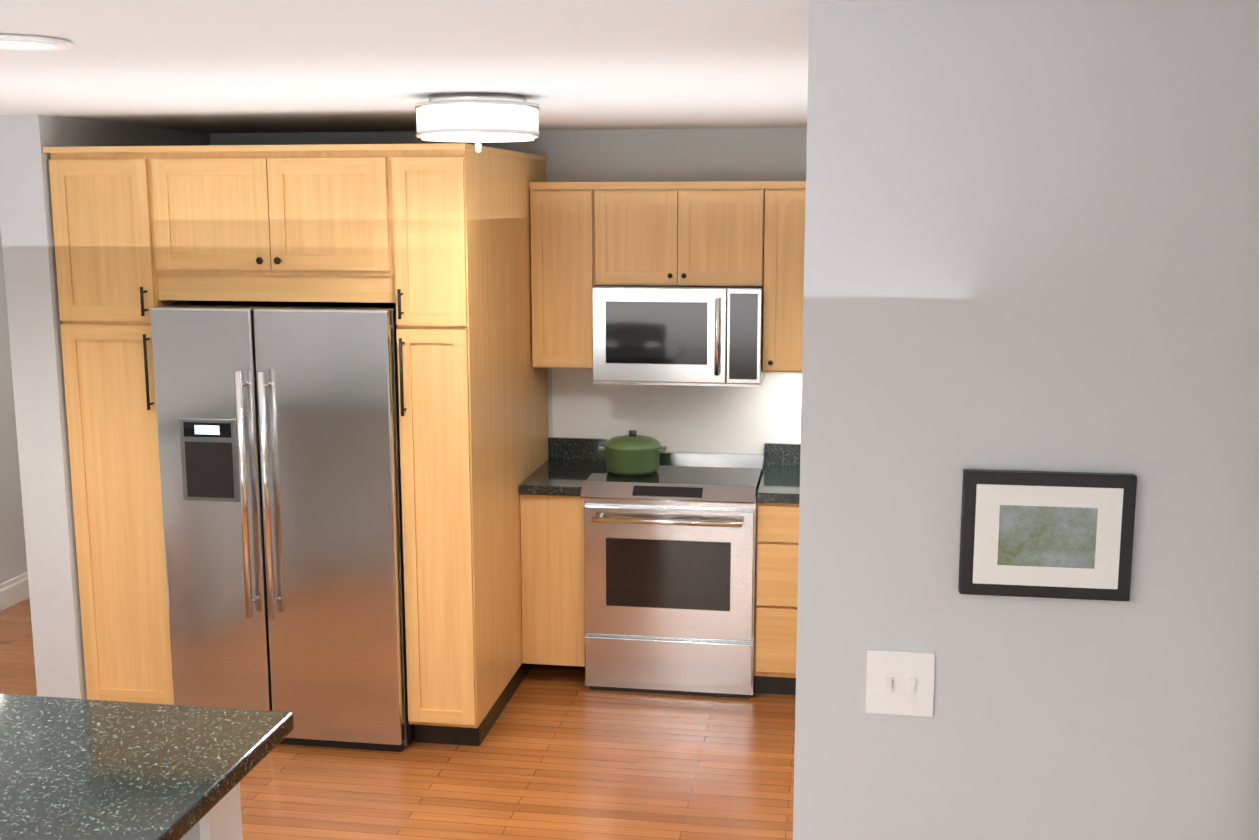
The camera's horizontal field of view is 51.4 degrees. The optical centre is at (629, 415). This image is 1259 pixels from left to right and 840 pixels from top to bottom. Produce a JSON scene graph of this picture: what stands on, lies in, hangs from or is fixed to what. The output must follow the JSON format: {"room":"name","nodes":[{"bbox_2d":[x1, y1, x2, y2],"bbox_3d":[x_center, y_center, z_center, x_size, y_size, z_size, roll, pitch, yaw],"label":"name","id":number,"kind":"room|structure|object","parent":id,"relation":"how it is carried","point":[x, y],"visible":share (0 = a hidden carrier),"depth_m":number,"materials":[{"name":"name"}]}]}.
{"room":"kitchen","nodes":[
{"label":"kitchen","id":0,"kind":"room"},
{"bbox_2d":[0,344,19,583],"bbox_3d":[-3.813,0.254,4.024,0.150,2.440,11.800,1,9,9],"label":"wall","id":1,"kind":"structure","parent":0,"point":[9,554],"depth_m":6.90,"materials":[{"name":"grey paint"}]},
{"bbox_2d":[0,572,28,610],"bbox_3d":[-3.941,1.608,2.880,0.014,0.135,8.800,1,9,9],"label":"baseboard","id":2,"kind":"structure","parent":1,"relation":"attached to","point":[15,590],"depth_m":6.95,"materials":[{"name":"white wood"}]},
{"bbox_2d":[0,115,211,698],"bbox_3d":[-1.955,-0.289,7.346,0.190,2.440,4.570,1,9,9],"label":"wall","id":3,"kind":"structure","parent":0,"point":[30,330],"depth_m":5.13,"materials":[{"name":"grey paint"}]},
{"bbox_2d":[180,782,242,839],"bbox_3d":[-1.757,1.179,2.717,2.000,1.028,0.128,1,9,9],"label":"wall","id":4,"kind":"structure","parent":0,"point":[221,819],"depth_m":2.46,"materials":[{"name":"grey paint"}]},
{"bbox_2d":[0,694,293,839],"bbox_3d":[-1.782,0.662,2.555,2.095,0.040,0.720,1,9,9],"label":"countertop","id":5,"kind":"structure","parent":4,"relation":"on","point":[78,769],"depth_m":2.43,"materials":[{"name":"stone"}]},
{"bbox_2d":[0,597,795,839],"bbox_3d":[-1.234,1.550,3.822,5.370,0.060,11.800,1,9,9],"label":"floor","id":6,"kind":"structure","parent":0,"point":[561,752],"depth_m":4.88,"materials":[{"name":"brown wood"}]},
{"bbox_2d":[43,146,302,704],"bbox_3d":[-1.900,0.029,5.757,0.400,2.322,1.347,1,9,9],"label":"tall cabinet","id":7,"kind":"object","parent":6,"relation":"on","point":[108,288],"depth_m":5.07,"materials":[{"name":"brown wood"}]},
{"bbox_2d":[150,301,413,751],"bbox_3d":[-1.291,0.400,5.330,0.937,1.725,0.813,1,9,9],"label":"refrigerator","id":8,"kind":"object","parent":6,"relation":"on","point":[279,444],"visible":0.94,"depth_m":4.97,"materials":[{"name":"silver metal"}]},
{"bbox_2d":[383,143,548,745],"bbox_3d":[-0.626,0.060,5.558,0.275,2.322,1.347,1,9,9],"label":"tall cabinet","id":9,"kind":"object","parent":6,"relation":"on","point":[433,241],"depth_m":4.99,"materials":[{"name":"brown wood"}]},
{"bbox_2d":[520,494,584,666],"bbox_3d":[-0.288,0.724,5.999,0.282,0.868,0.592,1,9,9],"label":"base cabinet","id":10,"kind":"object","parent":6,"relation":"on","point":[552,571],"depth_m":5.70,"materials":[{"name":"brown wood"}]},
{"bbox_2d":[519,437,607,495],"bbox_3d":[-0.291,0.226,5.903,0.282,0.142,0.617,1,9,9],"label":"countertop","id":11,"kind":"structure","parent":10,"relation":"on","point":[569,466],"depth_m":6.00,"materials":[{"name":"stone"}]},
{"bbox_2d":[580,451,763,697],"bbox_3d":[0.208,0.701,5.855,0.734,0.960,0.697,1,9,9],"label":"range","id":12,"kind":"object","parent":6,"relation":"on","point":[669,571],"visible":0.98,"depth_m":5.58,"materials":[{"name":"silver metal"}]},
{"bbox_2d":[599,430,666,475],"bbox_3d":[0.015,0.159,5.811,0.300,0.182,0.252,1,9,9],"label":"pot","id":13,"kind":"object","parent":12,"relation":"on","point":[632,453],"visible":1,"depth_m":5.72,"materials":[{"name":"green metal"}]},
{"bbox_2d":[754,502,798,694],"bbox_3d":[0.811,0.752,5.817,0.465,0.868,0.612,1,9,9],"label":"base cabinet","id":14,"kind":"object","parent":6,"relation":"on","point":[777,524],"depth_m":5.54,"materials":[{"name":"brown wood"}]},
{"bbox_2d":[756,443,800,503],"bbox_3d":[0.786,0.252,5.734,0.418,0.142,0.617,1,9,9],"label":"countertop","id":15,"kind":"structure","parent":14,"relation":"on","point":[780,478],"depth_m":5.82,"materials":[{"name":"stone"}]},
{"bbox_2d":[0,0,915,133],"bbox_3d":[-1.237,-0.938,3.417,5.370,0.100,11.800,1,9,9],"label":"ceiling","id":16,"kind":"structure","parent":0,"point":[253,66],"depth_m":3.09,"materials":[{"name":"white paint"}]},
{"bbox_2d":[0,34,72,50],"bbox_3d":[-1.244,-0.756,2.658,0.208,0.013,0.208,1,9,9],"label":"recessed light","id":17,"kind":"object","parent":16,"relation":"in","point":[15,42],"visible":1,"depth_m":2.65,"materials":[{"name":"white"}]},
{"bbox_2d":[415,93,539,152],"bbox_3d":[-0.476,-0.913,4.110,0.388,0.172,0.388,1,9,9],"label":"kitchen light","id":18,"kind":"object","parent":16,"relation":"attached to","point":[478,119],"visible":1,"depth_m":3.96,"materials":[{"name":"white glass"}]},
{"bbox_2d":[208,128,795,455],"bbox_3d":[-0.151,-0.108,6.220,3.690,2.440,0.180,1,9,9],"label":"wall","id":19,"kind":"structure","parent":0,"point":[710,419],"depth_m":6.04,"materials":[{"name":"grey paint"}]},
{"bbox_2d":[147,144,386,278],"bbox_3d":[-1.233,-0.865,5.504,0.953,0.477,1.347,1,9,9],"label":"upper cabinet","id":20,"kind":"object","parent":19,"relation":"attached to","point":[218,211],"depth_m":4.85,"materials":[{"name":"brown wood"}]},
{"bbox_2d":[529,182,608,368],"bbox_3d":[-0.242,-0.635,5.896,0.339,0.816,0.347,1,9,9],"label":"upper cabinet","id":21,"kind":"object","parent":19,"relation":"attached to","point":[586,237],"depth_m":5.73,"materials":[{"name":"brown wood"}]},
{"bbox_2d":[609,181,768,288],"bbox_3d":[0.234,-0.806,5.791,0.734,0.446,0.347,1,9,9],"label":"upper cabinet","id":22,"kind":"object","parent":19,"relation":"attached to","point":[700,233],"depth_m":5.62,"materials":[{"name":"brown wood"}]},
{"bbox_2d":[592,285,764,386],"bbox_3d":[0.227,-0.364,5.813,0.734,0.425,0.438,1,9,9],"label":"microwave oven","id":23,"kind":"object","parent":22,"relation":"attached to","point":[679,335],"visible":0.98,"depth_m":5.64,"materials":[{"name":"silver metal"}]},
{"bbox_2d":[762,181,805,372],"bbox_3d":[0.742,-0.606,5.743,0.289,0.805,0.347,1,9,9],"label":"upper cabinet","id":24,"kind":"object","parent":19,"relation":"attached to","point":[783,293],"depth_m":5.59,"materials":[{"name":"brown wood"}]},
{"bbox_2d":[788,0,1258,839],"bbox_3d":[0.710,0.507,2.428,0.790,2.440,0.220,1,9,9],"label":"wall","id":25,"kind":"structure","parent":0,"point":[1032,234],"depth_m":2.23,"materials":[{"name":"grey paint"}]},
{"bbox_2d":[865,649,934,716],"bbox_3d":[0.484,0.481,2.340,0.120,0.120,0.014,1,9,9],"label":"switch plate","id":26,"kind":"object","parent":25,"relation":"attached to","point":[900,683],"visible":1,"depth_m":2.34,"materials":[{"name":"white plastic"}]},
{"bbox_2d":[958,469,1136,600],"bbox_3d":[0.717,0.206,2.252,0.285,0.220,0.025,1,9,9],"label":"picture frame","id":27,"kind":"object","parent":25,"relation":"attached to","point":[1053,534],"visible":1,"depth_m":2.24,"materials":[{"name":"black wood"}]},
{"bbox_2d":[1256,792,1258,839],"bbox_3d":[1.103,0.620,1.732,0.154,2.440,8.750,1,9,9],"label":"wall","id":28,"kind":"structure","parent":0,"point":[1257,793],"depth_m":2.28,"materials":[{"name":"grey paint"}]}
]}

